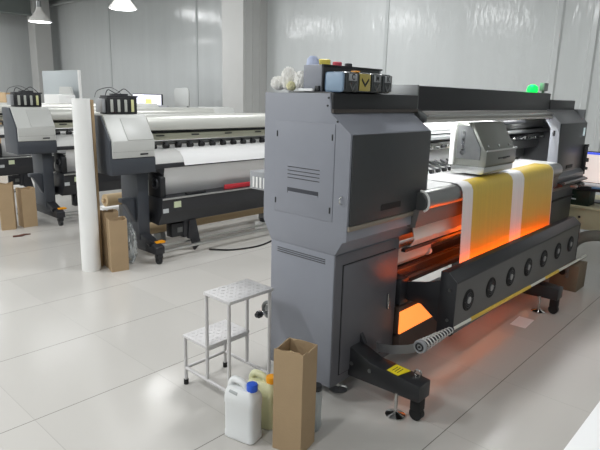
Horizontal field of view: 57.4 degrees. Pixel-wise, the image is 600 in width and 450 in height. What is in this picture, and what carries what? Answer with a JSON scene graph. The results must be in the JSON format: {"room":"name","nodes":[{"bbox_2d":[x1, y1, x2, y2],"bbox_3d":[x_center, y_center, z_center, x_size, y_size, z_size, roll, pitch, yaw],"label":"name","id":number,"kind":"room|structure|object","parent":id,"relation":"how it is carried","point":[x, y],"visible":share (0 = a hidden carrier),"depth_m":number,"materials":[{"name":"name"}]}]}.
{"room":"print shop","nodes":[
{"label":"print shop","id":0,"kind":"room"},
{"bbox_2d":[0,0,31,15],"bbox_3d":[-10.657,-5.361,11.914,0.390,0.470,9.500,13,18,41],"label":"trim","id":1,"kind":"structure","parent":0,"point":[13,7],"depth_m":14.89,"materials":[{"name":"paint"}]},
{"bbox_2d":[0,13,32,92],"bbox_3d":[-11.141,-3.817,13.114,0.100,4.050,10.300,13,18,41],"label":"wall","id":2,"kind":"structure","parent":0,"point":[15,59],"depth_m":15.92,"materials":[{"name":"grey paint"}]},
{"bbox_2d":[27,0,53,102],"bbox_3d":[-7.392,-4.345,15.760,0.450,4.050,0.450,13,18,41],"label":"column","id":3,"kind":"structure","parent":0,"point":[40,41],"depth_m":15.45,"materials":[{"name":"paint"}]},
{"bbox_2d":[0,172,599,449],"bbox_3d":[-3.666,-0.018,6.865,20.600,0.100,10.300,13,18,41],"label":"floor","id":4,"kind":"structure","parent":0,"point":[94,360],"depth_m":3.38,"materials":[{"name":"tile"}]},
{"bbox_2d":[0,92,9,102],"bbox_3d":[-6.962,-2.425,13.222,0.420,1.500,0.300,13,18,41],"label":"carton","id":5,"kind":"object","parent":4,"relation":"on","point":[3,99],"visible":0.17,"depth_m":12.93,"materials":[{"name":"cardboard"}]},
{"bbox_2d":[0,182,16,230],"bbox_3d":[-3.398,-0.227,6.351,0.171,0.556,0.145,-5,15,-26],"label":"cardboard box","id":6,"kind":"object","parent":4,"relation":"on","point":[8,219],"visible":1,"depth_m":6.31,"materials":[{"name":"brown cardboard"}]},
{"bbox_2d":[13,234,30,236],"bbox_3d":[-3.111,0.115,6.117,0.067,0.011,0.188,11,16,36],"label":"scrap","id":7,"kind":"object","parent":4,"relation":"on","point":[20,235],"visible":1,"depth_m":6.08,"materials":[{"name":"brown"}]},
{"bbox_2d":[15,186,37,227],"bbox_3d":[-3.259,-0.222,6.535,0.160,0.469,0.160,13,18,41],"label":"cardboard box","id":8,"kind":"object","parent":4,"relation":"on","point":[25,196],"visible":1,"depth_m":6.48,"materials":[{"name":"brown cardboard"}]},
{"bbox_2d":[42,70,81,102],"bbox_3d":[-5.225,-2.373,12.101,1.780,2.000,0.050,13,18,41],"label":"board","id":9,"kind":"object","parent":4,"relation":"on","point":[52,80],"visible":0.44,"depth_m":11.84,"materials":[{"name":"grey"}]},
{"bbox_2d":[0,103,158,192],"bbox_3d":[-3.859,-1.425,9.030,0.946,1.633,3.320,13,18,41],"label":"printer","id":10,"kind":"object","parent":4,"relation":"on","point":[17,168],"visible":0.11,"depth_m":8.30,"materials":[{"name":"black plastic"}]},
{"bbox_2d":[0,154,65,163],"bbox_3d":[-3.578,-1.113,8.894,0.018,0.104,2.430,13,18,41],"label":"tray","id":11,"kind":"object","parent":10,"relation":"on","point":[22,159],"depth_m":8.22,"materials":[{"name":"black metal"}]},
{"bbox_2d":[0,153,65,175],"bbox_3d":[-3.706,-1.058,9.026,0.344,0.278,2.430,13,18,41],"label":"tray","id":12,"kind":"object","parent":10,"relation":"on","point":[11,164],"depth_m":8.25,"materials":[{"name":"black metal"}]},
{"bbox_2d":[71,98,100,271],"bbox_3d":[-1.897,-0.339,4.866,0.168,1.530,0.168,13,18,41],"label":"roll","id":13,"kind":"object","parent":4,"relation":"on","point":[81,111],"visible":1,"depth_m":4.81,"materials":[{"name":"white paper"}]},
{"bbox_2d":[90,100,102,265],"bbox_3d":[-1.859,-0.360,4.983,0.033,1.520,0.089,-8,16,-36],"label":"cardboard tube","id":14,"kind":"object","parent":4,"relation":"on","point":[91,101],"visible":0.61,"depth_m":4.93,"materials":[{"name":"brown cardboard"}]},
{"bbox_2d":[100,209,118,267],"bbox_3d":[-1.774,0.116,5.129,0.132,0.531,0.146,-9,17,-38],"label":"cardboard box","id":15,"kind":"object","parent":4,"relation":"on","point":[112,213],"visible":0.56,"depth_m":5.07,"materials":[{"name":"brown cardboard"}]},
{"bbox_2d":[106,216,128,271],"bbox_3d":[-1.667,0.168,5.006,0.168,0.491,0.140,-8,16,-34],"label":"cardboard box","id":16,"kind":"object","parent":4,"relation":"on","point":[116,228],"visible":1,"depth_m":4.96,"materials":[{"name":"brown cardboard"}]},
{"bbox_2d":[2,86,238,225],"bbox_3d":[-2.317,-1.060,7.652,0.946,1.633,3.320,13,18,41],"label":"printer","id":17,"kind":"object","parent":4,"relation":"on","point":[29,127],"visible":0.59,"depth_m":6.62,"materials":[{"name":"black plastic"}]},
{"bbox_2d":[53,168,163,195],"bbox_3d":[-2.163,-0.693,7.648,0.344,0.278,2.430,13,18,41],"label":"tray","id":18,"kind":"object","parent":17,"relation":"on","point":[65,183],"depth_m":6.82,"materials":[{"name":"black metal"}]},
{"bbox_2d":[72,133,205,140],"bbox_3d":[-2.151,-1.217,7.616,0.422,0.154,2.000,13,18,41],"label":"film","id":19,"kind":"object","parent":17,"relation":"on","point":[72,133],"visible":0.02,"depth_m":7.81,"materials":[{"name":"white"}]},
{"bbox_2d":[119,204,122,215],"bbox_3d":[-1.468,-0.253,7.175,0.420,0.325,2.060,13,18,41],"label":"rack","id":20,"kind":"object","parent":4,"relation":"on","point":[120,206],"visible":0.02,"depth_m":6.33,"materials":[{"name":"metal"}]},
{"bbox_2d":[100,205,118,214],"bbox_3d":[-1.582,-0.324,7.212,0.140,0.140,2.280,13,18,41],"label":"roll","id":21,"kind":"object","parent":20,"relation":"on","point":[102,207],"visible":0.06,"depth_m":6.44,"materials":[{"name":"white paper"}]},
{"bbox_2d":[101,192,121,206],"bbox_3d":[-1.417,-0.450,6.981,0.140,0.140,2.350,13,18,41],"label":"roll","id":22,"kind":"object","parent":20,"relation":"on","point":[111,199],"visible":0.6,"depth_m":6.17,"materials":[{"name":"paper"}]},
{"bbox_2d":[127,221,137,262],"bbox_3d":[-1.604,0.164,5.196,0.118,0.413,0.119,13,18,41],"label":"plastic bag","id":23,"kind":"object","parent":4,"relation":"on","point":[132,240],"visible":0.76,"depth_m":5.16,"materials":[{"name":"white"}]},
{"bbox_2d":[154,232,165,240],"bbox_3d":[-1.560,0.117,6.088,0.159,0.099,0.060,13,18,41],"label":"cradle","id":24,"kind":"object","parent":4,"relation":"on","point":[159,236],"visible":0.63,"depth_m":6.04,"materials":[{"name":"metal"}]},
{"bbox_2d":[150,207,263,233],"bbox_3d":[-1.001,-0.111,6.653,0.140,0.140,2.360,13,18,41],"label":"roll","id":25,"kind":"object","parent":24,"relation":"on","point":[154,228],"visible":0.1,"depth_m":6.59,"materials":[{"name":"cardboard"}]},
{"bbox_2d":[94,87,267,263],"bbox_3d":[-0.775,-0.695,6.274,0.946,1.633,3.320,13,18,41],"label":"printer","id":26,"kind":"object","parent":4,"relation":"on","point":[126,145],"visible":0.66,"depth_m":5.40,"materials":[{"name":"black plastic"}]},
{"bbox_2d":[185,190,205,194],"bbox_3d":[-1.063,-0.333,5.580,0.040,0.024,0.240,13,18,41],"label":"tool","id":27,"kind":"object","parent":26,"relation":"on","point":[199,191],"visible":1,"depth_m":5.56,"materials":[{"name":"plastic"}]},
{"bbox_2d":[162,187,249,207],"bbox_3d":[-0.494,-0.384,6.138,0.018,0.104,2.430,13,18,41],"label":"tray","id":28,"kind":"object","parent":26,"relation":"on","point":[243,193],"depth_m":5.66,"materials":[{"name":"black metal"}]},
{"bbox_2d":[149,186,263,224],"bbox_3d":[-0.622,-0.328,6.270,0.344,0.278,2.430,13,18,41],"label":"tray","id":29,"kind":"object","parent":26,"relation":"on","point":[175,207],"depth_m":5.64,"materials":[{"name":"black metal"}]},
{"bbox_2d":[161,141,264,164],"bbox_3d":[-0.610,-0.852,6.238,0.422,0.154,2.000,13,18,41],"label":"film","id":30,"kind":"object","parent":26,"relation":"on","point":[196,154],"visible":0.54,"depth_m":5.79,"materials":[{"name":"white plastic"}]},
{"bbox_2d":[224,181,249,188],"bbox_3d":[-0.578,-0.457,6.097,0.010,0.049,0.680,13,18,41],"label":"card","id":31,"kind":"object","parent":26,"relation":"on","point":[243,184],"visible":0.56,"depth_m":5.97,"materials":[{"name":"red"}]},
{"bbox_2d":[174,88,189,106],"bbox_3d":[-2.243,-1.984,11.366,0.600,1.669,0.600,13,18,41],"label":"office chair","id":32,"kind":"object","parent":4,"relation":"on","point":[181,95],"visible":0.28,"depth_m":11.02,"materials":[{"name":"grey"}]},
{"bbox_2d":[183,279,273,391],"bbox_3d":[-0.399,0.614,3.006,0.408,0.605,0.309,13,18,41],"label":"step stool","id":33,"kind":"object","parent":4,"relation":"on","point":[209,337],"visible":0.97,"depth_m":2.96,"materials":[{"name":"white paint"}]},
{"bbox_2d":[209,240,270,250],"bbox_3d":[-0.402,0.152,6.236,0.314,0.021,1.481,11,16,34],"label":"power cable","id":34,"kind":"object","parent":4,"relation":"on","point":[270,240],"visible":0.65,"depth_m":5.79,"materials":[{"name":"black rubber"}]},
{"bbox_2d":[224,375,261,444],"bbox_3d":[-0.271,0.867,2.603,0.172,0.305,0.100,9,15,28],"label":"jug","id":35,"kind":"object","parent":4,"relation":"on","point":[243,399],"visible":1,"depth_m":2.56,"materials":[{"name":"white plastic"}]},
{"bbox_2d":[248,369,272,429],"bbox_3d":[-0.185,0.854,2.720,0.160,0.280,0.100,8,15,26],"label":"jug","id":36,"kind":"object","parent":4,"relation":"on","point":[265,382],"visible":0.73,"depth_m":2.67,"materials":[{"name":"beige plastic"}]},
{"bbox_2d":[255,221,266,228],"bbox_3d":[-0.438,0.000,6.702,0.120,0.100,0.200,13,18,41],"label":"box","id":37,"kind":"object","parent":4,"relation":"on","point":[256,222],"visible":0.4,"depth_m":6.62,"materials":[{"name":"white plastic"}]},
{"bbox_2d":[272,337,317,449],"bbox_3d":[-0.024,0.787,2.523,0.148,0.509,0.140,9,15,28],"label":"cardboard box","id":38,"kind":"object","parent":4,"relation":"on","point":[295,360],"visible":1,"depth_m":2.48,"materials":[{"name":"brown cardboard"}]},
{"bbox_2d":[315,382,321,431],"bbox_3d":[0.042,0.880,2.698,0.130,0.250,0.080,6,14,17],"label":"jug","id":39,"kind":"object","parent":4,"relation":"on","point":[318,385],"visible":0.33,"depth_m":2.66,"materials":[{"name":"white"}]},
{"bbox_2d":[250,83,588,420],"bbox_3d":[1.355,-0.198,4.134,1.105,1.755,3.758,13,18,41],"label":"printer","id":40,"kind":"object","parent":4,"relation":"on","point":[353,214],"visible":0.98,"depth_m":3.04,"materials":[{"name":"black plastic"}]},
{"bbox_2d":[250,169,263,190],"bbox_3d":[0.005,-0.301,3.330,0.143,0.102,0.714,13,18,41],"label":"tray","id":41,"kind":"object","parent":40,"relation":"on","point":[256,176],"depth_m":3.08,"materials":[{"name":"white plastic"}]},
{"bbox_2d":[270,76,283,89],"bbox_3d":[-0.115,-0.752,2.905,0.079,0.075,0.092,13,18,41],"label":"rag","id":42,"kind":"object","parent":40,"relation":"on","point":[275,82],"visible":0.72,"depth_m":2.88,"materials":[{"name":"grey fabric"}]},
{"bbox_2d":[280,66,295,90],"bbox_3d":[-0.058,-0.764,2.849,0.078,0.126,0.093,13,18,41],"label":"rag","id":43,"kind":"object","parent":40,"relation":"on","point":[288,74],"visible":0.78,"depth_m":2.82,"materials":[{"name":"grey fabric"}]},
{"bbox_2d":[286,81,294,90],"bbox_3d":[-0.046,-0.716,2.814,0.049,0.049,0.055,13,18,41],"label":"rag","id":44,"kind":"object","parent":40,"relation":"on","point":[290,86],"visible":1,"depth_m":2.80,"materials":[{"name":"beige fabric"}]},
{"bbox_2d":[294,70,303,88],"bbox_3d":[0.008,-0.742,2.812,0.072,0.104,0.089,13,18,41],"label":"rag","id":45,"kind":"object","parent":40,"relation":"on","point":[299,78],"visible":0.61,"depth_m":2.79,"materials":[{"name":"grey fabric"}]},
{"bbox_2d":[298,88,314,90],"bbox_3d":[0.035,-0.672,2.722,0.095,0.014,0.027,13,18,41],"label":"folded paper","id":46,"kind":"object","parent":40,"relation":"on","point":[299,89],"visible":1,"depth_m":2.71,"materials":[{"name":"white paper"}]},
{"bbox_2d":[306,56,318,64],"bbox_3d":[0.066,-0.790,2.866,0.074,0.180,0.074,13,18,41],"label":"bottle","id":47,"kind":"object","parent":40,"relation":"on","point":[312,60],"visible":0.2,"depth_m":2.83,"materials":[{"name":"blue plastic"}]},
{"bbox_2d":[319,59,330,64],"bbox_3d":[0.127,-0.798,2.925,0.080,0.171,0.080,13,18,41],"label":"tub","id":48,"kind":"object","parent":40,"relation":"on","point":[321,61],"visible":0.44,"depth_m":2.88,"materials":[{"name":"yellow plastic"}]},
{"bbox_2d":[325,71,358,91],"bbox_3d":[0.204,-0.693,2.652,0.127,0.096,0.114,13,18,41],"label":"tank","id":49,"kind":"object","parent":40,"relation":"on","point":[335,81],"visible":1,"depth_m":2.61,"materials":[{"name":"blue plastic"}]},
{"bbox_2d":[303,64,382,93],"bbox_3d":[0.229,-0.764,2.881,0.130,0.130,0.515,13,18,41],"label":"box","id":50,"kind":"object","parent":40,"relation":"on","point":[314,75],"visible":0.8,"depth_m":2.71,"materials":[{"name":"black metal"}]},
{"bbox_2d":[351,72,370,92],"bbox_3d":[0.277,-0.710,2.731,0.126,0.096,0.097,13,18,41],"label":"tank","id":51,"kind":"object","parent":40,"relation":"on","point":[364,79],"visible":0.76,"depth_m":2.69,"materials":[{"name":"yellow plastic"}]},
{"bbox_2d":[367,73,381,92],"bbox_3d":[0.343,-0.724,2.800,0.127,0.096,0.092,13,18,41],"label":"tank","id":52,"kind":"object","parent":40,"relation":"on","point":[375,83],"visible":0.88,"depth_m":2.76,"materials":[{"name":"grey plastic"}]},
{"bbox_2d":[379,74,391,93],"bbox_3d":[0.408,-0.739,2.869,0.127,0.096,0.092,13,18,41],"label":"tank","id":53,"kind":"object","parent":40,"relation":"on","point":[386,83],"visible":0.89,"depth_m":2.82,"materials":[{"name":"grey plastic"}]},
{"bbox_2d":[465,292,473,309],"bbox_3d":[0.984,0.437,3.186,0.004,0.116,0.116,13,18,41],"label":"fan grille","id":54,"kind":"object","parent":40,"relation":"attached to","point":[469,296],"depth_m":3.19,"materials":[{"name":"black metal"}]},
{"bbox_2d":[428,161,553,262],"bbox_3d":[1.350,-0.070,4.136,0.530,0.704,1.600,13,18,41],"label":"film","id":55,"kind":"object","parent":40,"relation":"hanging from","point":[499,208],"visible":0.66,"depth_m":3.81,"materials":[{"name":"yellow plastic"}]},
{"bbox_2d":[488,279,495,296],"bbox_3d":[1.192,0.390,3.406,0.004,0.116,0.116,13,18,41],"label":"fan grille","id":56,"kind":"object","parent":40,"relation":"attached to","point":[491,282],"depth_m":3.41,"materials":[{"name":"black metal"}]},
{"bbox_2d":[508,268,514,284],"bbox_3d":[1.400,0.344,3.626,0.004,0.116,0.116,13,18,41],"label":"fan grille","id":57,"kind":"object","parent":40,"relation":"attached to","point":[511,271],"depth_m":3.62,"materials":[{"name":"black metal"}]},
{"bbox_2d":[526,261,531,273],"bbox_3d":[1.607,0.297,3.846,0.004,0.116,0.116,13,18,41],"label":"fan grille","id":58,"kind":"object","parent":40,"relation":"attached to","point":[528,263],"depth_m":3.84,"materials":[{"name":"black metal"}]},
{"bbox_2d":[527,85,537,91],"bbox_3d":[1.939,-1.138,4.566,0.090,0.062,0.090,13,18,41],"label":"lamp","id":59,"kind":"object","parent":40,"relation":"on","point":[532,88],"depth_m":4.53,"materials":[{"name":"green plastic"}]},
{"bbox_2d":[542,251,546,265],"bbox_3d":[1.815,0.251,4.066,0.004,0.116,0.116,13,18,41],"label":"fan grille","id":60,"kind":"object","parent":40,"relation":"attached to","point":[544,253],"depth_m":4.06,"materials":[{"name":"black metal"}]},
{"bbox_2d":[554,176,587,188],"bbox_3d":[2.488,-0.397,5.024,0.078,0.069,0.720,13,18,41],"label":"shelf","id":61,"kind":"object","parent":40,"relation":"attached to","point":[572,181],"depth_m":4.95,"materials":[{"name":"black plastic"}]},
{"bbox_2d":[577,230,599,247],"bbox_3d":[2.719,0.255,5.079,0.632,0.434,0.151,4,13,9],"label":"hose","id":62,"kind":"object","parent":40,"relation":"attached to","point":[591,235],"visible":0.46,"depth_m":5.00,"materials":[{"name":"grey plastic"}]},
{"bbox_2d":[510,316,533,327],"bbox_3d":[1.653,0.723,4.075,0.110,0.003,0.200,12,17,38],"label":"sheet","id":63,"kind":"object","parent":4,"relation":"on","point":[522,322],"visible":1,"depth_m":4.07,"materials":[{"name":"white paper"}]},
{"bbox_2d":[549,259,586,291],"bbox_3d":[2.384,0.436,4.878,0.230,0.230,0.245,13,18,41],"label":"carton","id":64,"kind":"object","parent":4,"relation":"on","point":[571,278],"visible":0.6,"depth_m":4.78,"materials":[{"name":"brown cardboard"}]},
{"bbox_2d":[564,401,599,449],"bbox_3d":[1.516,0.867,1.827,0.770,0.750,1.980,13,18,41],"label":"table","id":65,"kind":"object","parent":4,"relation":"on","point":[587,437],"visible":1,"depth_m":1.44,"materials":[{"name":"white"}]},
{"bbox_2d":[569,195,599,229],"bbox_3d":[3.317,0.090,5.640,2.100,0.600,0.920,13,18,41],"label":"workbench","id":66,"kind":"object","parent":4,"relation":"on","point":[589,217],"visible":0.11,"depth_m":5.44,"materials":[{"name":"laminate"}]},
{"bbox_2d":[571,189,595,206],"bbox_3d":[2.795,-0.303,5.608,0.360,0.155,0.214,13,18,41],"label":"box","id":67,"kind":"object","parent":66,"relation":"on","point":[580,197],"visible":0.37,"depth_m":5.47,"materials":[{"name":"black plastic"}]},
{"bbox_2d":[573,186,599,191],"bbox_3d":[2.946,-0.358,5.450,0.550,0.029,0.220,13,18,41],"label":"tray","id":68,"kind":"object","parent":67,"relation":"on","point":[585,188],"visible":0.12,"depth_m":5.42,"materials":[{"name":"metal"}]},
{"bbox_3d":[2.997,-0.357,5.346,0.290,0.010,0.228,13,18,41],"label":"folder","id":69,"kind":"object","parent":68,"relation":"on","visible":0},
{"bbox_2d":[584,182,599,187],"bbox_3d":[2.977,-0.382,5.394,0.400,0.014,0.190,13,18,41],"label":"paper stack","id":70,"kind":"object","parent":69,"relation":"on","point":[586,183],"visible":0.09,"depth_m":5.41,"materials":[{"name":"white paper"}]},
{"bbox_2d":[570,195,599,211],"bbox_3d":[3.324,-0.189,5.574,2.100,0.025,0.920,13,18,41],"label":"countertop","id":71,"kind":"structure","parent":66,"relation":"on","point":[595,207],"depth_m":5.45,"materials":[{"name":"laminate"}]},
{"bbox_2d":[580,151,599,203],"bbox_3d":[3.112,-0.482,5.595,0.620,0.525,0.228,13,18,41],"label":"monitor","id":72,"kind":"object","parent":66,"relation":"on","point":[593,171],"visible":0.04,"depth_m":5.55,"materials":[{"name":"black plastic"}]},
{"bbox_3d":[-2.688,-1.705,10.941,2.300,1.360,0.600,13,18,41],"label":"office desk","id":73,"kind":"object","parent":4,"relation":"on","visible":0},
{"bbox_2d":[133,93,162,104],"bbox_3d":[-3.025,-2.365,11.084,1.050,0.559,0.250,13,18,41],"label":"monitor","id":74,"kind":"object","parent":73,"relation":"on","point":[142,98],"visible":0.39,"depth_m":10.89,"materials":[{"name":"black plastic"}]},
{"bbox_3d":[-5.580,-1.944,11.985,3.400,1.200,0.650,13,18,41],"label":"countertop","id":75,"kind":"structure","parent":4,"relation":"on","visible":0},
{"bbox_2d":[44,87,74,102],"bbox_3d":[-4.975,-2.628,11.338,0.700,0.460,0.350,13,18,41],"label":"printer","id":76,"kind":"object","parent":75,"relation":"on","point":[65,94],"visible":0.59,"depth_m":11.21,"materials":[{"name":"white plastic"}]},
{"bbox_2d":[59,87,73,94],"bbox_3d":[-4.873,-2.796,11.408,0.600,0.160,0.040,13,18,41],"label":"paper tray","id":77,"kind":"object","parent":76,"relation":"on","point":[62,90],"depth_m":11.36,"materials":[{"name":"white plastic"}]},
{"bbox_2d":[49,0,599,194],"bbox_3d":[-0.155,-2.813,10.054,20.600,4.050,0.100,13,18,41],"label":"wall","id":78,"kind":"structure","parent":0,"point":[506,45],"depth_m":9.02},
{"bbox_2d":[107,0,112,92],"bbox_3d":[-4.892,-3.916,14.214,0.060,4.050,0.012,13,18,41],"label":"trim","id":79,"kind":"structure","parent":78,"relation":"attached to","point":[107,0],"depth_m":14.04,"materials":[{"name":"grey metal"}]},
{"bbox_2d":[195,0,198,106],"bbox_3d":[-2.219,-3.284,11.825,0.060,4.050,0.012,13,18,41],"label":"trim","id":80,"kind":"structure","parent":78,"relation":"attached to","point":[196,33],"depth_m":11.71,"materials":[{"name":"grey metal"}]},
{"bbox_2d":[222,0,266,141],"bbox_3d":[-1.049,-2.915,10.389,0.612,4.050,0.600,13,18,41],"label":"column","id":81,"kind":"structure","parent":78,"relation":"attached to","point":[244,22],"depth_m":10.12,"materials":[{"name":"paint"}]},
{"bbox_2d":[382,0,389,73],"bbox_3d":[1.327,-2.445,8.655,0.060,4.050,0.012,13,18,41],"label":"trim","id":82,"kind":"structure","parent":78,"relation":"attached to","point":[387,1],"depth_m":8.54,"materials":[{"name":"grey"}]},
{"bbox_2d":[547,0,565,99],"bbox_3d":[3.219,-1.996,6.960,0.100,4.050,0.020,13,18,41],"label":"trim","id":83,"kind":"structure","parent":78,"relation":"attached to","point":[561,5],"depth_m":6.89,"materials":[{"name":"grey metal"}]},
{"bbox_2d":[579,0,599,119],"bbox_3d":[3.527,-1.923,6.684,0.100,4.050,0.020,13,18,41],"label":"trim","id":84,"kind":"structure","parent":78,"relation":"attached to","point":[595,22],"depth_m":6.65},
{"bbox_2d":[592,96,599,151],"bbox_3d":[3.682,-1.887,6.546,0.100,4.050,0.020,13,18,41],"label":"trim","id":85,"kind":"structure","parent":78,"relation":"attached to","point":[596,139],"depth_m":6.73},
{"bbox_3d":[-3.563,-4.056,5.912,20.600,0.100,10.300,13,18,41],"label":"ceiling","id":86,"kind":"structure","parent":0,"visible":0},
{"bbox_2d":[27,0,51,23],"bbox_3d":[-5.567,-4.865,11.639,0.490,1.055,0.490,13,18,41],"label":"pendant lamp","id":87,"kind":"object","parent":86,"relation":"hanging from","point":[38,16],"visible":1,"depth_m":11.63,"materials":[{"name":"white metal"}]},
{"bbox_2d":[36,1,40,6],"bbox_3d":[-5.571,-4.697,11.678,0.100,0.140,0.100,13,18,41],"label":"socket","id":88,"kind":"object","parent":87,"relation":"attached to","point":[38,3],"depth_m":11.64,"materials":[{"name":"metal"}]},
{"bbox_2d":[108,0,136,10],"bbox_3d":[-3.087,-4.291,9.475,0.490,1.055,0.490,13,18,41],"label":"pendant lamp","id":89,"kind":"object","parent":86,"relation":"hanging from","point":[120,5],"visible":1,"depth_m":9.44,"materials":[{"name":"white metal"}]},
{"bbox_3d":[3.912,-0.257,-0.338,0.100,4.050,10.300,13,18,41],"label":"wall","id":90,"kind":"structure","parent":0,"visible":0},
{"bbox_2d":[49,0,81,6],"bbox_3d":[-0.223,-4.641,9.495,20.400,0.059,0.059,13,18,41],"label":"trim","id":91,"kind":"structure","parent":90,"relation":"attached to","point":[70,1],"depth_m":15.07,"materials":[{"name":"grey metal"}]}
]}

